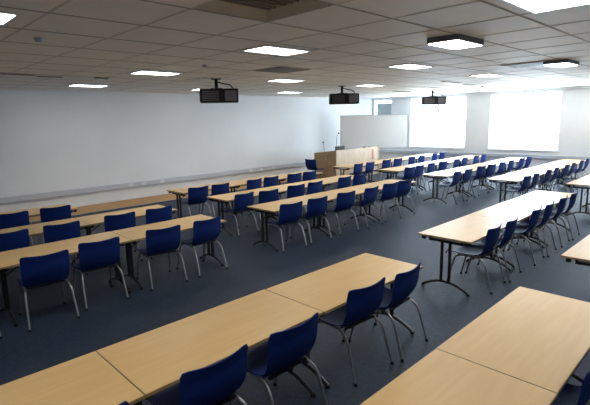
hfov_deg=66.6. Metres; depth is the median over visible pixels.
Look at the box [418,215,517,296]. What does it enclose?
folding table
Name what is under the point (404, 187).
chair
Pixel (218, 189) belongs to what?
chair
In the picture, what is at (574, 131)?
wall
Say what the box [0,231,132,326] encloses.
folding table
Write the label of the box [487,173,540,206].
folding table
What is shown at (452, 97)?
window
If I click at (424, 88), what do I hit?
recessed light
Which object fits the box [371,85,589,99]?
trim
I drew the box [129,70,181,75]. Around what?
recessed light
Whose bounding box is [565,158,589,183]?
chair
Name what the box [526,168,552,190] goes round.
chair
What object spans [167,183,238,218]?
folding table
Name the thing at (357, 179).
chair
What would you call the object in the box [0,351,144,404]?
folding table
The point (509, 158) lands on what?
folding table
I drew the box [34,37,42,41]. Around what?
smoke detector
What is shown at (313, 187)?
chair
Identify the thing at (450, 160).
folding table
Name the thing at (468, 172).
chair
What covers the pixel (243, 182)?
folding table
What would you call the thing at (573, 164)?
chair
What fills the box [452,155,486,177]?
folding table
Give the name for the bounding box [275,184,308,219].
chair
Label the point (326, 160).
desk
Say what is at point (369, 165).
chair
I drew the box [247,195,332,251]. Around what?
folding table
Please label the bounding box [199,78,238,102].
projector
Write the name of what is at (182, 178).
trim
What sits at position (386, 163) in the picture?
chair
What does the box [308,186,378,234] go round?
folding table
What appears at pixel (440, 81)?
ceiling vent
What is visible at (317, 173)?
folding table
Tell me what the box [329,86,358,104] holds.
projector
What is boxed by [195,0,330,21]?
ceiling vent
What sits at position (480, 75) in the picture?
recessed light
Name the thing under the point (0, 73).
ceiling vent
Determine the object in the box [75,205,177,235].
folding table
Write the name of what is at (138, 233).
folding table
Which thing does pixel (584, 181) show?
folding table
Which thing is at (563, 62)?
light
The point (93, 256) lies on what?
chair
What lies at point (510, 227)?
chair
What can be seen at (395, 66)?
diffuser
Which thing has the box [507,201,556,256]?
chair
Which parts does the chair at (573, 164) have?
backrest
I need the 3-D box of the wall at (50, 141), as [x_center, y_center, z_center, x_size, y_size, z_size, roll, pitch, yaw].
[-4.151,-1.808,14.032,22.250,3.100,0.200,-11,14,-43]
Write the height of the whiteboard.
2.335 m
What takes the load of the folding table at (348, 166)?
on the floor
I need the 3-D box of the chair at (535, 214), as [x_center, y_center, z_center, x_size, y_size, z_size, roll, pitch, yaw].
[3.501,0.466,6.988,0.626,0.822,0.536,8,14,41]
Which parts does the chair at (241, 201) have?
seat, leg, backrest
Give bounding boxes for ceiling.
[0,0,589,98]
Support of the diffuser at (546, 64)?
attached to the light at (563, 62)
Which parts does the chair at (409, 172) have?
backrest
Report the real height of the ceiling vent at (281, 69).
0.020 m
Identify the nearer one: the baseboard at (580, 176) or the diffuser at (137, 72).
the diffuser at (137, 72)
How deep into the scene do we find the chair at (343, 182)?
10.98 m
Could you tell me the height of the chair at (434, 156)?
0.822 m
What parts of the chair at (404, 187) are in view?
backrest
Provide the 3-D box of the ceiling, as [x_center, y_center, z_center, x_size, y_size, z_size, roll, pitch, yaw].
[1.520,-2.457,8.000,22.250,0.103,16.500,-11,14,-43]
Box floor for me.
[0,165,589,404]
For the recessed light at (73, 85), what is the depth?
10.26 m
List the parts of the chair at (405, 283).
seat, leg, backrest, leg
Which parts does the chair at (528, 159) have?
backrest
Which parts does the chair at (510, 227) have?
leg, seat, leg, backrest, leg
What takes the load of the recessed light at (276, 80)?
in the ceiling
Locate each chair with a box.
[0,211,33,245]
[0,229,29,251]
[16,249,79,331]
[38,205,70,244]
[39,221,88,273]
[71,237,128,310]
[97,211,142,267]
[134,205,178,258]
[136,225,188,290]
[148,344,247,404]
[176,216,227,277]
[181,186,211,216]
[201,183,233,217]
[220,192,258,236]
[228,312,327,404]
[246,189,282,227]
[247,178,261,213]
[253,176,279,202]
[264,201,307,252]
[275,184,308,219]
[287,173,301,183]
[290,196,331,244]
[302,171,316,194]
[305,159,323,176]
[306,180,326,214]
[308,277,393,386]
[320,190,359,235]
[324,176,354,211]
[344,186,382,228]
[348,163,362,185]
[348,262,427,361]
[350,174,365,207]
[360,161,375,181]
[366,182,401,221]
[370,159,390,182]
[381,158,402,180]
[381,179,414,216]
[395,166,417,196]
[397,156,415,176]
[412,162,436,188]
[412,164,425,193]
[418,155,426,176]
[425,153,437,169]
[425,161,448,187]
[434,170,463,203]
[438,152,444,159]
[438,159,459,182]
[445,168,474,200]
[446,157,469,180]
[446,223,505,293]
[459,165,487,195]
[465,217,521,282]
[466,156,478,175]
[468,154,486,164]
[470,163,497,192]
[481,161,507,187]
[491,159,515,186]
[493,206,544,265]
[501,174,531,201]
[504,158,524,183]
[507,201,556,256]
[511,173,539,198]
[512,156,532,178]
[523,195,569,247]
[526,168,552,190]
[533,166,559,191]
[535,191,579,239]
[545,164,571,191]
[550,163,577,191]
[552,371,589,404]
[558,159,584,186]
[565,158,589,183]
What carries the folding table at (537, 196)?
on the floor
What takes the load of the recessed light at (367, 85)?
in the ceiling
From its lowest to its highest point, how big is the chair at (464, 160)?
0.822 m
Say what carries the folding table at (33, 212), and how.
on the floor
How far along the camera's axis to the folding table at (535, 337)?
3.05 m
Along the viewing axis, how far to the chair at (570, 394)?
2.81 m
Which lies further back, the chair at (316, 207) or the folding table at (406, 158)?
the folding table at (406, 158)
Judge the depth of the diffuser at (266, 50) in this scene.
5.75 m
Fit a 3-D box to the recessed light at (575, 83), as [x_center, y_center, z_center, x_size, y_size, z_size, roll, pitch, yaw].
[8.805,-3.680,13.981,0.770,0.014,0.470,-11,14,-43]
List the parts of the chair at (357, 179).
backrest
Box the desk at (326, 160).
[314,146,378,178]
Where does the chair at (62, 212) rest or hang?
on the floor
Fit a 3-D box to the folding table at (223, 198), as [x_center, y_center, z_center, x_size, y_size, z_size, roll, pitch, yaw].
[-1.010,0.169,9.468,1.499,0.720,0.720,-11,14,-43]
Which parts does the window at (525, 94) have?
sill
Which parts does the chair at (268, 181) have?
backrest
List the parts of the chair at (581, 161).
backrest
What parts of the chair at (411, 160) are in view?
backrest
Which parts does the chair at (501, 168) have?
backrest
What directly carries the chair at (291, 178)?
on the floor
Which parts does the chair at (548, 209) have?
seat, leg, backrest, leg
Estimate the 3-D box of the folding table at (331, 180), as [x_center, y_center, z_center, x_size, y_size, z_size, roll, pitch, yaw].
[1.134,-0.262,11.527,1.499,0.720,0.720,-11,14,-43]
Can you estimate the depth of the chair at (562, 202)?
7.65 m
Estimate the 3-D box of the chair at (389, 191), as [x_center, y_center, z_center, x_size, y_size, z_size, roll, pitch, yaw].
[1.964,-0.054,10.009,0.536,0.822,0.626,-10,13,-37]
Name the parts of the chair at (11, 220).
backrest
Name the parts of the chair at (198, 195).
backrest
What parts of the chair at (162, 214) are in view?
backrest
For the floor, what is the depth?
6.13 m
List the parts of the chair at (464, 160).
backrest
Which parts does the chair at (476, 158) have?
backrest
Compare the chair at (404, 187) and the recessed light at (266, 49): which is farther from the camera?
the chair at (404, 187)
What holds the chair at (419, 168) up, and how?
on the floor
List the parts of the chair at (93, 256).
leg, leg, seat, backrest, leg, leg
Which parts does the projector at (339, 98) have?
connector panel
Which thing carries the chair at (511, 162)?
on the floor
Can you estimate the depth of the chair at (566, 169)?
12.51 m
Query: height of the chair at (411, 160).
0.822 m
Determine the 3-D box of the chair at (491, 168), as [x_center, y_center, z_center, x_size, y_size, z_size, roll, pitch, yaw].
[5.604,-0.746,13.282,0.536,0.822,0.626,-10,13,-38]
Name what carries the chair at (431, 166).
on the floor
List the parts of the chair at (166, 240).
leg, leg, seat, backrest, leg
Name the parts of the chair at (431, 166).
backrest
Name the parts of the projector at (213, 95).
connector panel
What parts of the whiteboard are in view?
board frame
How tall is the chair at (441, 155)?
0.822 m
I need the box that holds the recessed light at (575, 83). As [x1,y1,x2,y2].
[566,83,587,84]
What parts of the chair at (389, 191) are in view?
backrest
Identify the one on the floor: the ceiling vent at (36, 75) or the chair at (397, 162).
the chair at (397, 162)
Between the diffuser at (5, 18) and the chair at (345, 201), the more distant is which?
the chair at (345, 201)
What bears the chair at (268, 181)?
on the floor
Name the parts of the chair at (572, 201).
seat, leg, backrest, leg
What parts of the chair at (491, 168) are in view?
backrest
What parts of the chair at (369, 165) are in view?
backrest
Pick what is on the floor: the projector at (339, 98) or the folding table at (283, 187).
the folding table at (283, 187)
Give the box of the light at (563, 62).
[543,59,578,66]
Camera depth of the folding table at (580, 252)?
4.88 m
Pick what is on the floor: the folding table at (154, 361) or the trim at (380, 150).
the folding table at (154, 361)
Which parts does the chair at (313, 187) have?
backrest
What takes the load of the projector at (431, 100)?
hanging from the ceiling
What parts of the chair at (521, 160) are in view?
backrest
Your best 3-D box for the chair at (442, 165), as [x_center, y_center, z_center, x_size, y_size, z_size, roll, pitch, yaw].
[4.561,-0.930,14.416,0.536,0.822,0.626,-10,14,-39]
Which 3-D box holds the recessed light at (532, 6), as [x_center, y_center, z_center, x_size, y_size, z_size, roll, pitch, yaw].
[1.993,-1.587,3.529,0.770,0.014,0.470,-11,14,-43]
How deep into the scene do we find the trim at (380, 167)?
12.20 m
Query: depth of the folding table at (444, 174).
11.80 m
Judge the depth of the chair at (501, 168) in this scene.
13.66 m
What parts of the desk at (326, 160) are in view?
door, panel, door, panel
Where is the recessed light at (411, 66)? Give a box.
[387,63,433,69]
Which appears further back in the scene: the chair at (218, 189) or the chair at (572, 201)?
the chair at (218, 189)
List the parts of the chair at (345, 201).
seat, leg, backrest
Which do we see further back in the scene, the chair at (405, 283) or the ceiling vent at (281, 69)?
the ceiling vent at (281, 69)
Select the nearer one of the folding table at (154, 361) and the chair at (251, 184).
the folding table at (154, 361)
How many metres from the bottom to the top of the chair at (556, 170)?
0.822 m
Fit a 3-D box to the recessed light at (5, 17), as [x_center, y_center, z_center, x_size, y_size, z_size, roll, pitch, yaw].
[-2.624,-1.465,3.471,0.770,0.014,0.470,-11,14,-43]
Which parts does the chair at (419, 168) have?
backrest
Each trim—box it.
[0,162,304,202]
[31,167,381,221]
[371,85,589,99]
[379,149,589,160]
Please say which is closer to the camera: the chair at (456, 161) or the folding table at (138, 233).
the folding table at (138, 233)
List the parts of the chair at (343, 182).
backrest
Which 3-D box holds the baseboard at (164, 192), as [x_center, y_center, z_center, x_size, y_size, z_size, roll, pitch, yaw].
[-4.056,-0.314,14.210,21.800,0.086,0.020,-11,14,-43]
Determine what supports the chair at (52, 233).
on the floor
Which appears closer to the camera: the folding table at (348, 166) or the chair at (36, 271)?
the chair at (36, 271)
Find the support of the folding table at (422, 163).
on the floor
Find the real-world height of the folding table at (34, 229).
0.720 m
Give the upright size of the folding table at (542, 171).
0.720 m
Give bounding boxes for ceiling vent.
[0,73,37,75]
[36,75,63,77]
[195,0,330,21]
[253,66,310,72]
[440,81,462,83]
[498,60,543,67]
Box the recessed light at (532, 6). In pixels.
[501,0,589,13]
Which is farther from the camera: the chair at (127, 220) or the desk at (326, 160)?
the desk at (326, 160)
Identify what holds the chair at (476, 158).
on the floor
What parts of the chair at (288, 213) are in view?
leg, seat, backrest, leg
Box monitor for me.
[335,146,344,150]
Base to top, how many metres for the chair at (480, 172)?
0.822 m
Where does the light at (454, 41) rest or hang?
attached to the ceiling
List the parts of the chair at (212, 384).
seat, backrest, leg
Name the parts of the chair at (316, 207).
leg, backrest, leg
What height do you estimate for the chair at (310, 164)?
0.822 m
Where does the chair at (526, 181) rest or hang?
on the floor
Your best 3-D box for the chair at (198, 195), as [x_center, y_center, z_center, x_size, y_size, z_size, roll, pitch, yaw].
[-2.251,0.029,10.110,0.536,0.822,0.626,-10,13,-38]
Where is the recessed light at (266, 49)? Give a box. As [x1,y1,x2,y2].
[242,45,310,55]
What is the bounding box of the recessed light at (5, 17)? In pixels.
[0,11,19,24]
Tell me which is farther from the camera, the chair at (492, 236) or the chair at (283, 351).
the chair at (492, 236)
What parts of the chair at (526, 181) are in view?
seat, backrest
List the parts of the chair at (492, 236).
leg, seat, leg, backrest, leg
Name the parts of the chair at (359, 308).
leg, leg, seat, backrest, leg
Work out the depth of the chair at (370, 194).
9.29 m
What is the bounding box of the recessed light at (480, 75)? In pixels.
[469,74,503,77]
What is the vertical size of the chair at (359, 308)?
0.822 m
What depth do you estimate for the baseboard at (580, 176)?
16.22 m
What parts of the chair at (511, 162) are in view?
backrest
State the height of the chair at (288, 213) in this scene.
0.822 m
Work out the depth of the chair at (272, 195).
9.18 m
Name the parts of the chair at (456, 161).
backrest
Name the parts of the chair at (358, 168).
backrest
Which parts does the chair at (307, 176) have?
backrest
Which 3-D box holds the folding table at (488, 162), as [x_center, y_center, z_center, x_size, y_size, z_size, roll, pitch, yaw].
[6.278,-0.887,14.240,1.499,0.720,0.720,-11,14,-43]
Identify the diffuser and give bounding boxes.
[0,13,14,23]
[72,85,102,86]
[134,71,176,74]
[246,47,305,54]
[393,65,425,68]
[428,40,481,48]
[545,63,577,66]
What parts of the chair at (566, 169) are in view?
backrest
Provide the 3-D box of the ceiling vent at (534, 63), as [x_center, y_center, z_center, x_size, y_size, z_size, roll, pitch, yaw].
[4.191,-2.480,8.097,0.760,0.020,0.760,-11,14,-43]
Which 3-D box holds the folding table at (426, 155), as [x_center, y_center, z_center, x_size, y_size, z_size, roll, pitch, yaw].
[5.184,-1.512,17.771,1.499,0.720,0.720,-11,14,-43]
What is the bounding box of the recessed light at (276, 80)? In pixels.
[268,79,304,82]
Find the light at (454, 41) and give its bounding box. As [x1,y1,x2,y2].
[427,34,483,48]
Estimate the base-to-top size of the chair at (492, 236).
0.822 m
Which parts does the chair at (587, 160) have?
backrest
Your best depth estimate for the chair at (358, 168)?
14.08 m
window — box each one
[376,100,390,114]
[409,96,466,148]
[489,90,562,151]
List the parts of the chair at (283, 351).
leg, seat, backrest, leg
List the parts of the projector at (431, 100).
connector panel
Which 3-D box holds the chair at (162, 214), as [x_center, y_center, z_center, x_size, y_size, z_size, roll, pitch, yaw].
[-2.438,0.458,7.809,0.626,0.822,0.536,8,14,43]
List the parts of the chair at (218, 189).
backrest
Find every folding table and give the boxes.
[0,204,78,216]
[0,218,89,261]
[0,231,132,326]
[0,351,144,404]
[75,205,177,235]
[96,289,323,404]
[110,214,226,289]
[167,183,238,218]
[206,188,283,235]
[221,176,284,213]
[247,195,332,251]
[264,181,329,218]
[265,253,422,388]
[268,171,322,198]
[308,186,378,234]
[309,174,367,207]
[332,163,376,188]
[354,179,416,220]
[360,349,557,404]
[361,159,402,181]
[378,165,425,193]
[391,156,418,177]
[410,161,448,188]
[413,154,438,169]
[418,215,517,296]
[422,169,472,203]
[432,158,469,181]
[436,286,589,395]
[450,165,491,195]
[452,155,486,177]
[469,201,545,266]
[473,161,514,188]
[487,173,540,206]
[493,157,525,174]
[508,190,574,245]
[512,167,553,196]
[532,163,571,191]
[551,159,585,187]
[561,234,589,266]
[565,176,589,215]
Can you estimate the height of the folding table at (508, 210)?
0.720 m
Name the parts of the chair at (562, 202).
seat, leg, backrest, leg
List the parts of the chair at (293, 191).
backrest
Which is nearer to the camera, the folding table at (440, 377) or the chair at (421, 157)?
the folding table at (440, 377)
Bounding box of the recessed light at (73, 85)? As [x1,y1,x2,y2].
[68,84,108,86]
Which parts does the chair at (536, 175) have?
backrest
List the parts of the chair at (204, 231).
leg, leg, seat, backrest, leg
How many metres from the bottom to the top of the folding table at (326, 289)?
0.720 m
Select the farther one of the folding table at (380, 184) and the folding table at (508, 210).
the folding table at (380, 184)
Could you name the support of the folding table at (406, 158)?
on the floor
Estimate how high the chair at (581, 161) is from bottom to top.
0.822 m
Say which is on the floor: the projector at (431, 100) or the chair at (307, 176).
the chair at (307, 176)
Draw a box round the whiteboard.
[340,114,408,164]
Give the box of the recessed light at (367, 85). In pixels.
[356,84,384,86]
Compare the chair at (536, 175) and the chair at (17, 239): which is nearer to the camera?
the chair at (17, 239)
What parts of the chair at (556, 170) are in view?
backrest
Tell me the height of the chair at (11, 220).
0.822 m
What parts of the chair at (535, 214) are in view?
seat, leg, backrest, leg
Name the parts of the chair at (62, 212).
backrest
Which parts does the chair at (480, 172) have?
backrest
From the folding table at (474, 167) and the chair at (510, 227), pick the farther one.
the folding table at (474, 167)
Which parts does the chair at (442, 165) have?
backrest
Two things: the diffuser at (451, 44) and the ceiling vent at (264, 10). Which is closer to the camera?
the ceiling vent at (264, 10)
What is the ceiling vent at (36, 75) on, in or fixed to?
in the ceiling
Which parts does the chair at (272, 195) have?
backrest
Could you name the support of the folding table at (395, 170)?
on the floor
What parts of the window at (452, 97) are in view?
sill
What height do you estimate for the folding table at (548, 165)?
0.720 m
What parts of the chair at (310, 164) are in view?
backrest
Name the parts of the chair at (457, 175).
seat, backrest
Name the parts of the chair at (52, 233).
backrest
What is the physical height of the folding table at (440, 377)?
0.720 m
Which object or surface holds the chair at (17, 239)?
on the floor
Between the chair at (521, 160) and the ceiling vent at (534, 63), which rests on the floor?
the chair at (521, 160)
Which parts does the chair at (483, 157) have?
backrest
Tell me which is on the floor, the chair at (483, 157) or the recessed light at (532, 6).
the chair at (483, 157)
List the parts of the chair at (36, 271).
leg, leg, seat, backrest, leg, leg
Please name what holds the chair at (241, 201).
on the floor
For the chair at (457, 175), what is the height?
0.822 m
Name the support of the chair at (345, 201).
on the floor
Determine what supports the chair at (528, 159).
on the floor
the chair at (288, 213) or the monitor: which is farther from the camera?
the monitor
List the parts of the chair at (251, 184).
backrest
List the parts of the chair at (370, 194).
seat, leg, backrest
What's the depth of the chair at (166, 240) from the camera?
6.17 m
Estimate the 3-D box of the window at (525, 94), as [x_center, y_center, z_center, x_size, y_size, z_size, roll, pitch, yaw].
[8.458,-2.991,16.621,0.210,2.110,2.510,-11,14,-43]
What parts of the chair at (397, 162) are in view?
backrest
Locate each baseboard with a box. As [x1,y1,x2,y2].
[70,171,311,206]
[379,164,583,177]
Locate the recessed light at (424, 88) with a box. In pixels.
[418,88,437,89]
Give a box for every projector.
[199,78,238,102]
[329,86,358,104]
[421,90,446,104]
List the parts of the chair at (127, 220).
backrest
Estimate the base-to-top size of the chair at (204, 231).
0.822 m
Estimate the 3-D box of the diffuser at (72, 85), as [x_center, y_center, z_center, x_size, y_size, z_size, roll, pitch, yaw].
[-4.746,-2.679,10.306,0.726,0.008,0.426,-11,14,-43]
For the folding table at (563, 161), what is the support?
on the floor
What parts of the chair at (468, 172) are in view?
backrest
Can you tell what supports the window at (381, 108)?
in the wall at (574, 131)
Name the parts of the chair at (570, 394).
seat, backrest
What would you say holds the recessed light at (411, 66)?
in the ceiling
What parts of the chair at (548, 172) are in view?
backrest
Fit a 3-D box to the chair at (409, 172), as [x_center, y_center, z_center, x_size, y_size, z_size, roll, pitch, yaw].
[3.162,-0.643,13.043,0.536,0.822,0.626,-10,13,-38]
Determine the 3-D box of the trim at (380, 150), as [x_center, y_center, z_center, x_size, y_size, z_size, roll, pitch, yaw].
[9.338,-1.584,15.855,0.070,0.120,16.020,-11,14,-43]
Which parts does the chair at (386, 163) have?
backrest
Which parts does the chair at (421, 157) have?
backrest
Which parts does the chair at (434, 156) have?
backrest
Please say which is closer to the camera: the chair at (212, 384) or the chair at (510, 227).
the chair at (212, 384)
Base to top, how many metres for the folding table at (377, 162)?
0.720 m
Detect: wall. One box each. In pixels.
[0,89,371,212]
[372,88,589,175]

